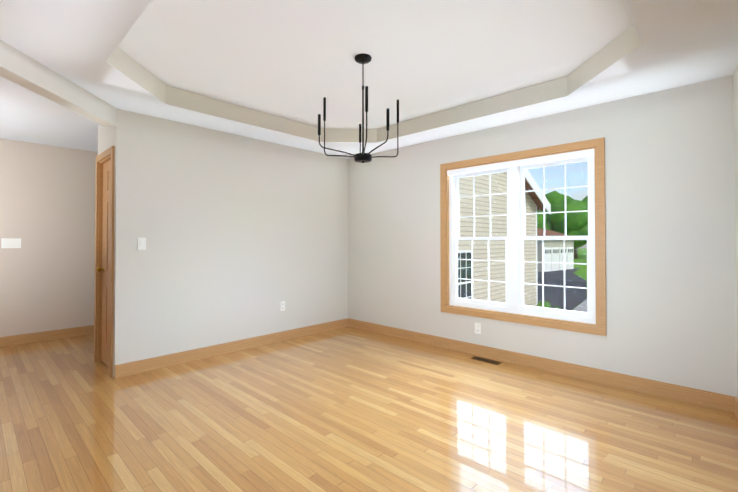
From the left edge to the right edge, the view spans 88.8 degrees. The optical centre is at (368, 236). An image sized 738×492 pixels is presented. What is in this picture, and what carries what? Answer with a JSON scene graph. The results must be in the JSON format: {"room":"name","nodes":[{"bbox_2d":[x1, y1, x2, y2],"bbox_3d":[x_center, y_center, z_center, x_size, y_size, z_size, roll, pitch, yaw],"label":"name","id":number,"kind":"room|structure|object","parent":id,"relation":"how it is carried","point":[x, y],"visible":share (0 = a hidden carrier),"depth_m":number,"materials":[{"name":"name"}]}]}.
{"room":"dining room","nodes":[
{"label":"dining room","id":0,"kind":"room"},
{"bbox_2d":[0,138,97,336],"bbox_3d":[-4.929,-0.028,3.845,0.120,2.620,9.220,-1,-1,43],"label":"wall","id":1,"kind":"structure","parent":0,"point":[47,217],"depth_m":4.71,"materials":[{"name":"paint"}]},
{"bbox_2d":[1,238,20,247],"bbox_3d":[-4.240,0.081,4.472,0.016,0.116,0.170,-1,-1,43],"label":"light switch","id":2,"kind":"object","parent":1,"relation":"attached to","point":[10,242],"visible":1,"depth_m":4.47,"materials":[{"name":"white plastic"}]},
{"bbox_2d":[0,325,93,346],"bbox_3d":[-4.958,1.223,3.690,0.028,0.115,8.980,-1,-1,43],"label":"baseboard","id":3,"kind":"structure","parent":1,"relation":"attached to","point":[13,340],"depth_m":4.68,"materials":[{"name":"brown wood"}]},
{"bbox_2d":[0,40,116,125],"bbox_3d":[-2.078,-1.225,-0.313,0.120,0.340,7.500,0,-1,-4],"label":"header beam","id":4,"kind":"structure","parent":0,"point":[18,67],"depth_m":2.67,"materials":[{"name":"paint"}]},
{"bbox_2d":[98,124,112,154],"bbox_3d":[-2.567,-0.029,3.757,0.623,2.620,0.120,-1,-1,43],"label":"wall","id":5,"kind":"structure","parent":0,"point":[105,137],"depth_m":3.74,"materials":[{"name":"paint"}]},
{"bbox_2d":[96,160,110,366],"bbox_3d":[-2.571,0.259,3.697,0.513,2.018,0.097,-1,-1,43],"label":"door","id":6,"kind":"structure","parent":5,"relation":"in","point":[105,268],"depth_m":3.76,"materials":[{"name":"brown wood"}]},
{"bbox_2d":[94,146,114,376],"bbox_3d":[-2.547,0.226,3.723,0.673,2.110,0.138,-1,-1,43],"label":"door frame","id":7,"kind":"structure","parent":5,"relation":"attached to","point":[105,156],"depth_m":3.86,"materials":[{"name":"brown wood"}]},
{"bbox_2d":[113,109,347,376],"bbox_3d":[-1.268,-0.018,4.586,0.120,2.620,3.110,-1,-1,43],"label":"wall","id":8,"kind":"structure","parent":0,"point":[244,236],"depth_m":4.10,"materials":[{"name":"paint"}]},
{"bbox_2d":[138,238,145,249],"bbox_3d":[-2.144,0.068,3.562,0.013,0.115,0.070,-1,-1,43],"label":"light switch","id":9,"kind":"object","parent":8,"relation":"attached to","point":[141,243],"visible":1,"depth_m":3.56,"materials":[{"name":"white plastic"}]},
{"bbox_2d":[114,318,347,378],"bbox_3d":[-1.290,1.233,4.438,0.028,0.115,2.890,-1,-1,43],"label":"baseboard","id":10,"kind":"structure","parent":8,"relation":"attached to","point":[144,365],"depth_m":4.07,"materials":[{"name":"brown wood"}]},
{"bbox_2d":[280,301,284,310],"bbox_3d":[-1.073,0.864,4.686,0.010,0.115,0.070,-1,-1,43],"label":"electrical outlet","id":11,"kind":"object","parent":8,"relation":"attached to","point":[282,305],"visible":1,"depth_m":4.68,"materials":[{"name":"white plastic"}]},
{"bbox_2d":[0,327,737,491],"bbox_3d":[-1.457,1.295,0.389,9.650,0.120,9.000,-1,-1,43],"label":"floor","id":12,"kind":"structure","parent":0,"point":[347,409],"depth_m":2.51,"materials":[{"name":"brown wood"}]},
{"bbox_2d":[470,356,501,364],"bbox_3d":[1.209,1.280,3.897,0.300,0.006,0.110,-1,-1,43],"label":"floor vent","id":13,"kind":"object","parent":12,"relation":"in","point":[486,360],"visible":1,"depth_m":3.89,"materials":[{"name":"brown metal"}]},
{"bbox_2d":[0,0,737,158],"bbox_3d":[-1.425,-1.285,0.545,9.770,0.166,9.220,-1,-1,43],"label":"ceiling","id":14,"kind":"structure","parent":0,"point":[683,42],"depth_m":2.89,"materials":[{"name":"paint"}]},
{"bbox_2d":[118,0,632,128],"bbox_3d":[-0.048,-1.337,2.823,3.200,0.001,2.780,-1,-1,43],"label":"ceiling","id":15,"kind":"structure","parent":0,"point":[293,60],"depth_m":2.70,"materials":[{"name":"paint"}]},
{"bbox_2d":[318,53,398,162],"bbox_3d":[-0.035,-0.941,2.820,0.661,0.790,0.656,-1,-1,43],"label":"chandelier","id":16,"kind":"object","parent":15,"relation":"hanging from","point":[363,156],"visible":1,"depth_m":2.79,"materials":[{"name":"black metal"}]},
{"bbox_2d":[348,75,736,396],"bbox_3d":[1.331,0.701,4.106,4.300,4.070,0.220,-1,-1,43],"label":"wall","id":17,"kind":"structure","parent":0,"point":[670,245],"depth_m":3.17,"materials":[{"name":"paint"}]},
{"bbox_2d":[475,323,480,333],"bbox_3d":[1.179,0.996,4.088,0.070,0.115,0.010,-1,-1,43],"label":"electrical outlet","id":18,"kind":"object","parent":17,"relation":"attached to","point":[477,328],"visible":1,"depth_m":4.08,"materials":[{"name":"white plastic"}]},
{"bbox_2d":[440,137,605,335],"bbox_3d":[1.502,0.008,3.902,1.664,1.722,0.184,-1,-1,43],"label":"window","id":19,"kind":"structure","parent":17,"relation":"in","point":[513,307],"depth_m":3.84,"materials":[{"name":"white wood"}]},
{"bbox_2d":[348,318,734,413],"bbox_3d":[1.158,1.228,4.091,4.060,0.115,0.028,-1,-1,43],"label":"baseboard","id":20,"kind":"structure","parent":17,"relation":"attached to","point":[709,399],"depth_m":3.43,"materials":[{"name":"brown wood"}]},
{"bbox_2d":[733,65,737,397],"bbox_3d":[2.405,-0.049,2.298,0.240,2.620,0.945,-1,-1,43],"label":"wall","id":21,"kind":"structure","parent":0,"point":[735,98],"depth_m":2.67,"materials":[{"name":"paint"}]},
{"bbox_2d":[734,397,737,419],"bbox_3d":[2.348,1.204,2.335,0.016,0.115,0.948,-1,-1,37],"label":"baseboard","id":22,"kind":"structure","parent":21,"relation":"attached to","point":[736,405],"depth_m":2.65,"materials":[{"name":"brown wood"}]},
{"label":"outside","id":23,"kind":"structure","parent":0,"visible":0},
{"bbox_2d":[571,248,586,310],"bbox_3d":[40.939,3.503,49.046,240.000,0.290,200.000,-1,-1,43],"label":"lawn","id":24,"kind":"structure","parent":23,"point":[583,254],"depth_m":44.34,"materials":[{"name":"green plant"}]},
{"bbox_2d":[458,169,550,305],"bbox_3d":[-0.320,-0.113,12.957,9.670,5.878,8.630,-1,-1,43],"label":"neighbouring house","id":25,"kind":"structure","parent":24,"relation":"on","point":[499,201],"depth_m":10.33,"materials":[{"name":"plastic"}]},
{"bbox_2d":[537,211,552,229],"bbox_3d":[24.288,-0.670,59.650,8.189,8.338,7.955,-1,-1,43],"label":"tree","id":26,"kind":"object","parent":24,"relation":"on","point":[540,222],"depth_m":57.13,"materials":[{"name":"green plant"}]},
{"bbox_2d":[541,191,572,211],"bbox_3d":[44.564,-3.642,92.061,12.713,15.163,11.066,-1,-1,43],"label":"tree","id":27,"kind":"object","parent":24,"relation":"on","point":[552,198],"depth_m":89.18,"materials":[{"name":"green plant"}]},
{"bbox_2d":[538,268,586,309],"bbox_3d":[9.341,3.058,28.832,17.900,0.030,28.410,-1,-1,43],"label":"driveway","id":28,"kind":"structure","parent":24,"relation":"on","point":[554,299],"depth_m":20.88,"materials":[{"name":"grey asphalt"}]},
{"bbox_2d":[537,228,573,271],"bbox_3d":[15.707,1.152,37.260,6.900,4.010,6.700,1,-1,-39],"label":"garage","id":29,"kind":"structure","parent":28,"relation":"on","point":[569,247],"depth_m":34.47,"materials":[{"name":"white"}]},
{"bbox_2d":[546,198,587,258],"bbox_3d":[31.253,-1.212,58.995,8.011,9.404,9.605,-1,-1,43],"label":"tree","id":30,"kind":"object","parent":24,"relation":"on","point":[579,204],"depth_m":56.22,"materials":[{"name":"green plant"}]},
{"bbox_2d":[572,299,586,311],"bbox_3d":[8.955,2.796,9.253,9.740,0.020,17.780,-1,-1,43],"label":"gravel bed","id":31,"kind":"object","parent":24,"relation":"on","point":[583,306],"depth_m":15.23,"materials":[{"name":"grey gravel"}]},
{"bbox_2d":[536,301,560,308],"bbox_3d":[5.454,2.505,11.717,0.883,0.907,2.630,-1,-1,43],"label":"shrubs","id":32,"kind":"object","parent":31,"relation":"on","point":[547,304],"depth_m":12.03,"materials":[{"name":"green plant"}]}
]}

